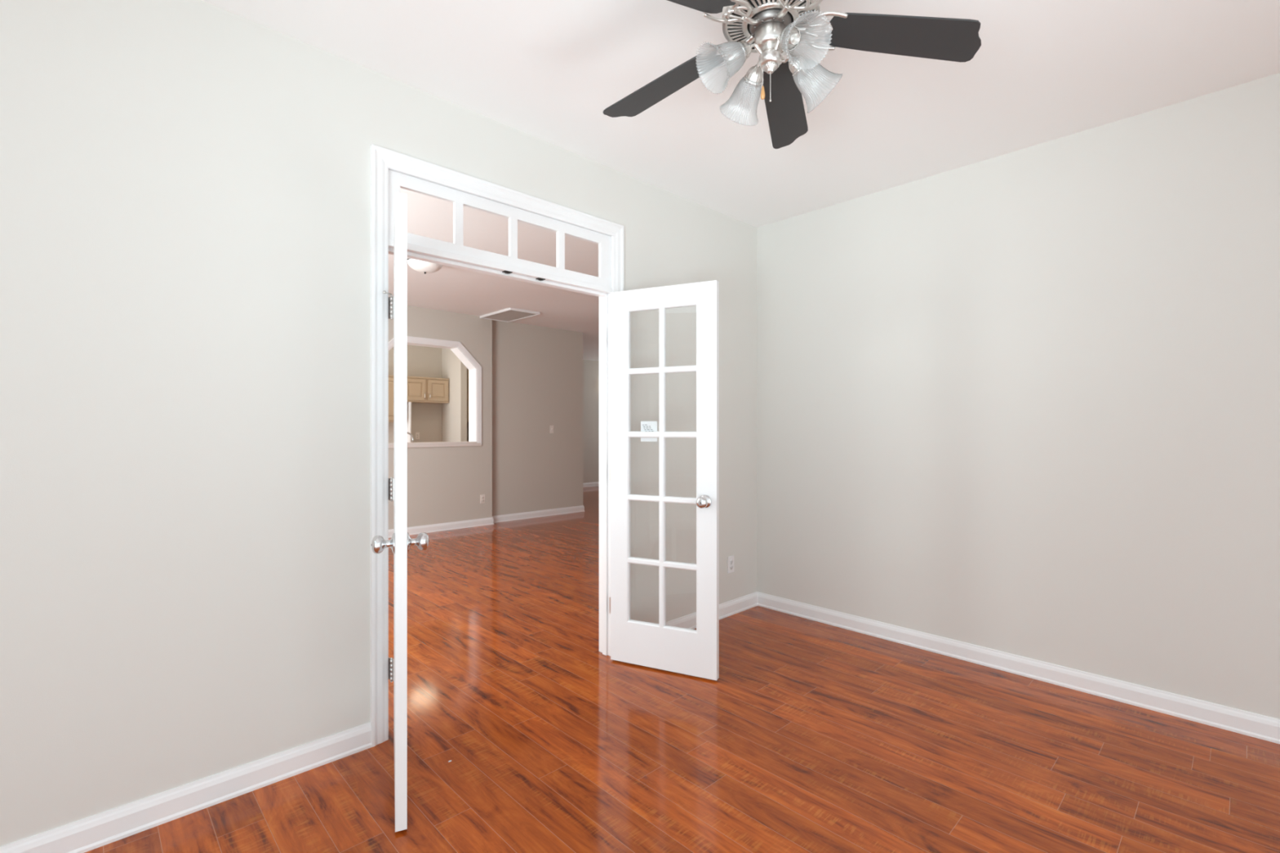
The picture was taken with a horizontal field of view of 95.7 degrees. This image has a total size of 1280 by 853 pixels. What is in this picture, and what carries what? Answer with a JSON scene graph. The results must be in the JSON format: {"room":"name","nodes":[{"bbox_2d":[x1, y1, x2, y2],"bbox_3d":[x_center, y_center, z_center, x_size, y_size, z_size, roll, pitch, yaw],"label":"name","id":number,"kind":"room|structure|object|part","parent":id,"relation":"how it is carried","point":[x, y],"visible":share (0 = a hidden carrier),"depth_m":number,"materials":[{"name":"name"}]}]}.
{"room":"empty room","nodes":[
{"label":"empty room","id":0,"kind":"room"},
{"bbox_2d":[0,0,756,847],"bbox_3d":[-1.211,-0.080,2.315,5.840,2.740,0.115,0,0,-44],"label":"wall","id":1,"kind":"structure","parent":0,"point":[185,184],"depth_m":1.98,"materials":[{"name":"white paint"}]},
{"bbox_2d":[0,722,372,852],"bbox_3d":[-2.136,1.242,1.335,2.908,0.095,0.018,0,0,-44],"label":"baseboard","id":2,"kind":"structure","parent":1,"relation":"attached to","point":[94,832],"depth_m":1.94,"materials":[{"name":"white paint"}]},
{"bbox_2d":[371,191,429,832],"bbox_3d":[-0.887,0.265,2.136,0.175,2.030,0.649,0,0,-23],"label":"door","id":3,"kind":"structure","parent":1,"relation":"in","point":[400,543],"depth_m":1.84,"materials":[{"name":"white paint"}]},
{"bbox_3d":[-0.829,0.378,1.873,0.068,0.067,0.067,0,0,-23],"label":"knob","id":4,"kind":"part","parent":3,"relation":"part of","materials":[{"name":"silver metal"}]},
{"bbox_3d":[-0.734,0.378,1.915,0.068,0.067,0.067,0,0,-23],"label":"knob","id":5,"kind":"part","parent":3,"relation":"part of","materials":[{"name":"silver metal"}]},
{"bbox_2d":[370,143,623,746],"bbox_3d":[-0.591,0.074,2.816,1.372,2.432,0.019,0,0,-44],"label":"trim","id":6,"kind":"structure","parent":1,"relation":"attached to","point":[382,159],"depth_m":2.37,"materials":[{"name":"white paint"}]},
{"bbox_2d":[388,169,610,287],"bbox_3d":[-0.614,-0.928,2.840,1.226,0.290,0.022,0,0,-44],"label":"window","id":7,"kind":"structure","parent":1,"relation":"in","point":[397,180],"depth_m":2.77,"materials":[{"name":"white paint"}]},
{"bbox_2d":[388,168,613,656],"bbox_3d":[-0.638,0.099,2.865,1.266,2.383,0.115,0,0,-44],"label":"trim","id":8,"kind":"structure","parent":1,"relation":"attached to","point":[414,251],"depth_m":3.27,"materials":[{"name":"white paint"}]},
{"bbox_3d":[-0.643,-0.750,2.810,0.040,0.008,0.028,0,0,-44],"label":"strike plate","id":9,"kind":"part","parent":8,"relation":"part of","materials":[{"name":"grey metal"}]},
{"bbox_3d":[-0.505,-0.750,2.943,0.040,0.008,0.028,0,0,-44],"label":"strike plate","id":10,"kind":"part","parent":8,"relation":"part of","materials":[{"name":"grey metal"}]},
{"bbox_2d":[609,280,719,680],"bbox_3d":[0.103,0.265,3.085,0.650,2.030,0.175,0,0,26],"label":"door","id":11,"kind":"structure","parent":1,"relation":"in","point":[660,646],"depth_m":3.06,"materials":[{"name":"white paint"}]},
{"bbox_3d":[0.317,0.378,2.923,0.067,0.067,0.068,0,0,26],"label":"knob","id":12,"kind":"part","parent":11,"relation":"part of","materials":[{"name":"silver metal"}]},
{"bbox_2d":[727,555,733,573],"bbox_3d":[0.628,0.945,3.993,0.070,0.115,0.008,0,0,-44],"label":"electrical outlet","id":13,"kind":"object","parent":1,"relation":"attached to","point":[730,559],"visible":1,"depth_m":3.98,"materials":[{"name":"white plastic"}]},
{"bbox_2d":[388,344,468,442],"bbox_3d":[-4.283,-0.080,9.348,4.300,2.740,0.120,0,0,-44],"label":"wall","id":14,"kind":"structure","parent":0,"point":[422,361],"depth_m":9.85,"materials":[{"name":"grey paint"}]},
{"bbox_2d":[388,374,393,422],"bbox_3d":[-4.231,-0.453,9.086,0.920,0.745,0.330,0,0,-44],"label":"upper cabinet","id":15,"kind":"object","parent":14,"relation":"attached to","point":[390,377],"visible":0.02,"depth_m":9.18,"materials":[{"name":"beige wood"}]},
{"bbox_2d":[407,401,411,442],"bbox_3d":[-3.819,0.441,9.481,0.019,1.699,0.330,0,0,-44],"label":"end panel","id":16,"kind":"object","parent":14,"relation":"attached to","point":[409,403],"visible":0.14,"depth_m":9.38,"materials":[{"name":"white paint"}]},
{"bbox_2d":[415,432,419,439],"bbox_3d":[-3.750,0.144,9.770,0.070,0.115,0.008,0,0,-44],"label":"electrical outlet","id":17,"kind":"object","parent":14,"relation":"attached to","point":[417,434],"visible":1,"depth_m":9.77,"materials":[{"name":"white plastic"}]},
{"bbox_2d":[407,376,448,403],"bbox_3d":[-3.615,-0.618,9.676,0.783,0.415,0.330,0,0,-44],"label":"upper cabinet","id":18,"kind":"object","parent":14,"relation":"attached to","point":[420,389],"visible":0.89,"depth_m":9.60,"materials":[{"name":"beige wood"}]},
{"bbox_3d":[-3.668,-0.614,9.453,0.346,0.347,0.020,0,0,-44],"label":"door","id":19,"kind":"part","parent":18,"relation":"part of","materials":[{"name":"beige wood"}]},
{"bbox_3d":[-3.387,-0.614,9.722,0.346,0.347,0.020,0,0,-44],"label":"door","id":20,"kind":"part","parent":18,"relation":"part of","materials":[{"name":"beige wood"}]},
{"bbox_2d":[388,306,492,529],"bbox_3d":[-3.865,-0.080,6.007,5.079,2.740,0.200,0,0,-44],"label":"wall","id":21,"kind":"structure","parent":0,"point":[446,484],"depth_m":7.32,"materials":[{"name":"grey paint"}]},
{"bbox_2d":[388,336,481,444],"bbox_3d":[-2.643,-0.428,7.167,1.396,1.316,0.216,0,0,-44],"label":"trim","id":22,"kind":"structure","parent":21,"relation":"attached to","point":[474,368],"depth_m":7.54,"materials":[{"name":"white paint"}]},
{"bbox_2d":[388,441,481,448],"bbox_3d":[-2.656,0.216,7.180,1.396,0.056,0.251,0,0,-44],"label":"trim","id":23,"kind":"structure","parent":21,"relation":"attached to","point":[433,444],"depth_m":7.19,"materials":[{"name":"white paint"}]},
{"bbox_2d":[480,494,484,503],"bbox_3d":[-2.062,0.941,7.592,0.070,0.115,0.008,0,0,-44],"label":"electrical outlet","id":24,"kind":"object","parent":21,"relation":"attached to","point":[482,496],"visible":1,"depth_m":7.59,"materials":[{"name":"white plastic"}]},
{"bbox_2d":[388,505,584,537],"bbox_3d":[-3.275,1.242,6.561,6.698,0.095,0.218,0,0,-44],"label":"baseboard","id":25,"kind":"structure","parent":21,"relation":"attached to","point":[488,521],"depth_m":7.64,"materials":[{"name":"white paint"}]},
{"bbox_2d":[441,348,466,441],"bbox_3d":[-3.161,-0.080,9.856,0.110,2.740,0.700,0,0,-44],"label":"wall","id":26,"kind":"structure","parent":0,"point":[454,413],"depth_m":9.73,"materials":[{"name":"grey paint"}]},
{"bbox_2d":[466,368,468,422],"bbox_3d":[-2.766,-0.555,9.824,0.350,0.950,0.230,0,0,-44],"label":"upper cabinet","id":27,"kind":"object","parent":26,"relation":"attached to","point":[467,368],"visible":0.05,"depth_m":9.70,"materials":[{"name":"beige wood"}]},
{"bbox_2d":[492,320,582,515],"bbox_3d":[-1.486,-0.080,8.352,1.601,2.740,0.110,0,0,-44],"label":"wall","id":28,"kind":"structure","parent":0,"point":[537,371],"depth_m":8.26,"materials":[{"name":"grey paint"}]},
{"bbox_2d":[550,425,554,433],"bbox_3d":[-1.282,0.031,8.459,0.070,0.115,0.017,0,0,-44],"label":"light switch","id":29,"kind":"object","parent":28,"relation":"attached to","point":[552,427],"visible":1,"depth_m":8.46,"materials":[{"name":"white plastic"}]},
{"bbox_2d":[582,359,599,483],"bbox_3d":[-1.211,-0.080,12.501,4.500,2.740,0.120,0,0,-44],"label":"wall","id":30,"kind":"structure","parent":0,"point":[590,368],"depth_m":12.55,"materials":[{"name":"grey paint"}]},
{"bbox_2d":[582,481,599,487],"bbox_3d":[-1.182,1.242,12.434,4.450,0.095,0.018,0,0,-44],"label":"baseboard","id":31,"kind":"structure","parent":30,"relation":"attached to","point":[596,483],"depth_m":12.54,"materials":[{"name":"white paint"}]},
{"bbox_2d":[84,486,1279,852],"bbox_3d":[0.360,1.290,5.370,12.513,0.001,12.650,0,0,-44],"label":"floor","id":32,"kind":"structure","parent":0,"point":[810,736],"depth_m":2.31,"materials":[{"name":"laminate"}]},
{"bbox_3d":[-2.874,0.856,7.554,2.450,0.868,0.540,0,0,-44],"label":"base cabinet","id":33,"kind":"object","parent":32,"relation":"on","visible":0},
{"bbox_3d":[-2.868,0.401,7.547,2.490,0.038,0.639,0,0,-44],"label":"countertop","id":34,"kind":"structure","parent":33,"relation":"on","visible":0},
{"bbox_2d":[407,431,413,442],"bbox_3d":[-2.999,0.221,7.380,0.211,0.323,0.114,0,0,-44],"label":"faucet","id":35,"kind":"object","parent":34,"relation":"on","point":[409,433],"visible":0.27,"depth_m":7.41,"materials":[{"name":"silver metal"}]},
{"bbox_2d":[201,0,1279,360],"bbox_3d":[0.270,-1.500,6.045,11.500,0.100,11.550,0,0,-44],"label":"ceiling","id":36,"kind":"structure","parent":0,"point":[1042,71],"depth_m":2.46,"materials":[{"name":"white paint"}]},
{"bbox_2d":[407,258,442,274],"bbox_3d":[-1.822,-1.375,4.915,0.284,0.149,0.290,0,0,-44],"label":"ceiling light","id":37,"kind":"object","parent":36,"relation":"attached to","point":[421,266],"visible":0.66,"depth_m":4.85,"materials":[{"name":"white glass"}]},
{"bbox_2d":[480,307,540,322],"bbox_3d":[-1.676,-1.436,7.438,0.430,0.028,0.755,0,0,-44],"label":"ceiling vent","id":38,"kind":"object","parent":36,"relation":"in","point":[509,314],"visible":1,"depth_m":7.39,"materials":[{"name":"white metal"}]},
{"bbox_2d":[603,0,981,148],"bbox_3d":[0.344,-1.201,1.687,1.148,0.498,1.159,0,0,-44],"label":"ceiling fan","id":39,"kind":"object","parent":36,"relation":"hanging from","point":[771,29],"visible":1,"depth_m":1.69,"materials":[{"name":"black wood"}]},
{"bbox_3d":[0.077,-1.134,1.934,0.446,0.006,0.138,-9,6,38],"label":"blade","id":40,"kind":"part","parent":39,"relation":"part of","materials":[{"name":"black wood"}]},
{"bbox_3d":[0.059,-1.134,1.480,0.446,0.006,0.138,-8,16,-34],"label":"blade","id":41,"kind":"part","parent":39,"relation":"part of","materials":[{"name":"grey laminate"}]},
{"bbox_3d":[0.222,-1.026,1.652,0.146,0.142,0.129,0,0,-44],"label":"lamp shade","id":42,"kind":"part","parent":39,"relation":"part of","materials":[{"name":"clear glass"}]},
{"bbox_3d":[0.338,-1.026,1.853,0.129,0.142,0.146,0,0,-44],"label":"lamp shade","id":43,"kind":"part","parent":39,"relation":"part of","materials":[{"name":"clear glass"}]},
{"bbox_3d":[0.335,-1.097,1.679,0.050,0.029,0.009,0,0,-19],"label":"light arm","id":44,"kind":"part","parent":39,"relation":"part of","materials":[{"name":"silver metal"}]},
{"bbox_3d":[0.381,-0.993,1.692,0.006,0.089,0.006,0,0,-44],"label":"pull chain","id":45,"kind":"part","parent":39,"relation":"part of","materials":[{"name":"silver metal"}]},
{"bbox_3d":[0.396,-1.097,1.648,0.009,0.029,0.050,0,0,-19],"label":"light arm","id":46,"kind":"part","parent":39,"relation":"part of","materials":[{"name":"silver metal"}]},
{"bbox_3d":[0.514,-1.134,2.057,0.138,0.006,0.446,-12,-11,18],"label":"blade","id":47,"kind":"part","parent":39,"relation":"part of","materials":[{"name":"grey laminate"}]},
{"bbox_3d":[0.427,-1.097,1.710,0.050,0.029,0.009,0,0,-19],"label":"light arm","id":48,"kind":"part","parent":39,"relation":"part of","materials":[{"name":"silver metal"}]},
{"bbox_3d":[0.423,-1.026,1.536,0.129,0.142,0.146,0,0,-44],"label":"lamp shade","id":49,"kind":"part","parent":39,"relation":"part of","materials":[{"name":"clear glass"}]},
{"bbox_3d":[0.539,-1.026,1.737,0.146,0.142,0.129,0,0,-44],"label":"lamp shade","id":50,"kind":"part","parent":39,"relation":"part of","materials":[{"name":"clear glass"}]},
{"bbox_3d":[0.767,-1.134,1.679,0.446,0.006,0.138,7,-11,2],"label":"blade","id":51,"kind":"part","parent":39,"relation":"part of","materials":[{"name":"grey laminate"}]},
{"bbox_2d":[756,72,1279,719],"bbox_3d":[2.676,-0.080,2.394,0.120,2.740,5.150,0,0,-44],"label":"wall","id":52,"kind":"structure","parent":0,"point":[1024,402],"depth_m":2.91,"materials":[{"name":"white paint"}]},
{"bbox_2d":[666,591,1279,744],"bbox_3d":[2.104,1.242,1.950,1.320,0.095,5.000,0,0,-44],"label":"baseboard","id":53,"kind":"structure","parent":52,"relation":"attached to","point":[1266,728],"depth_m":2.98,"materials":[{"name":"white paint"}]}
]}

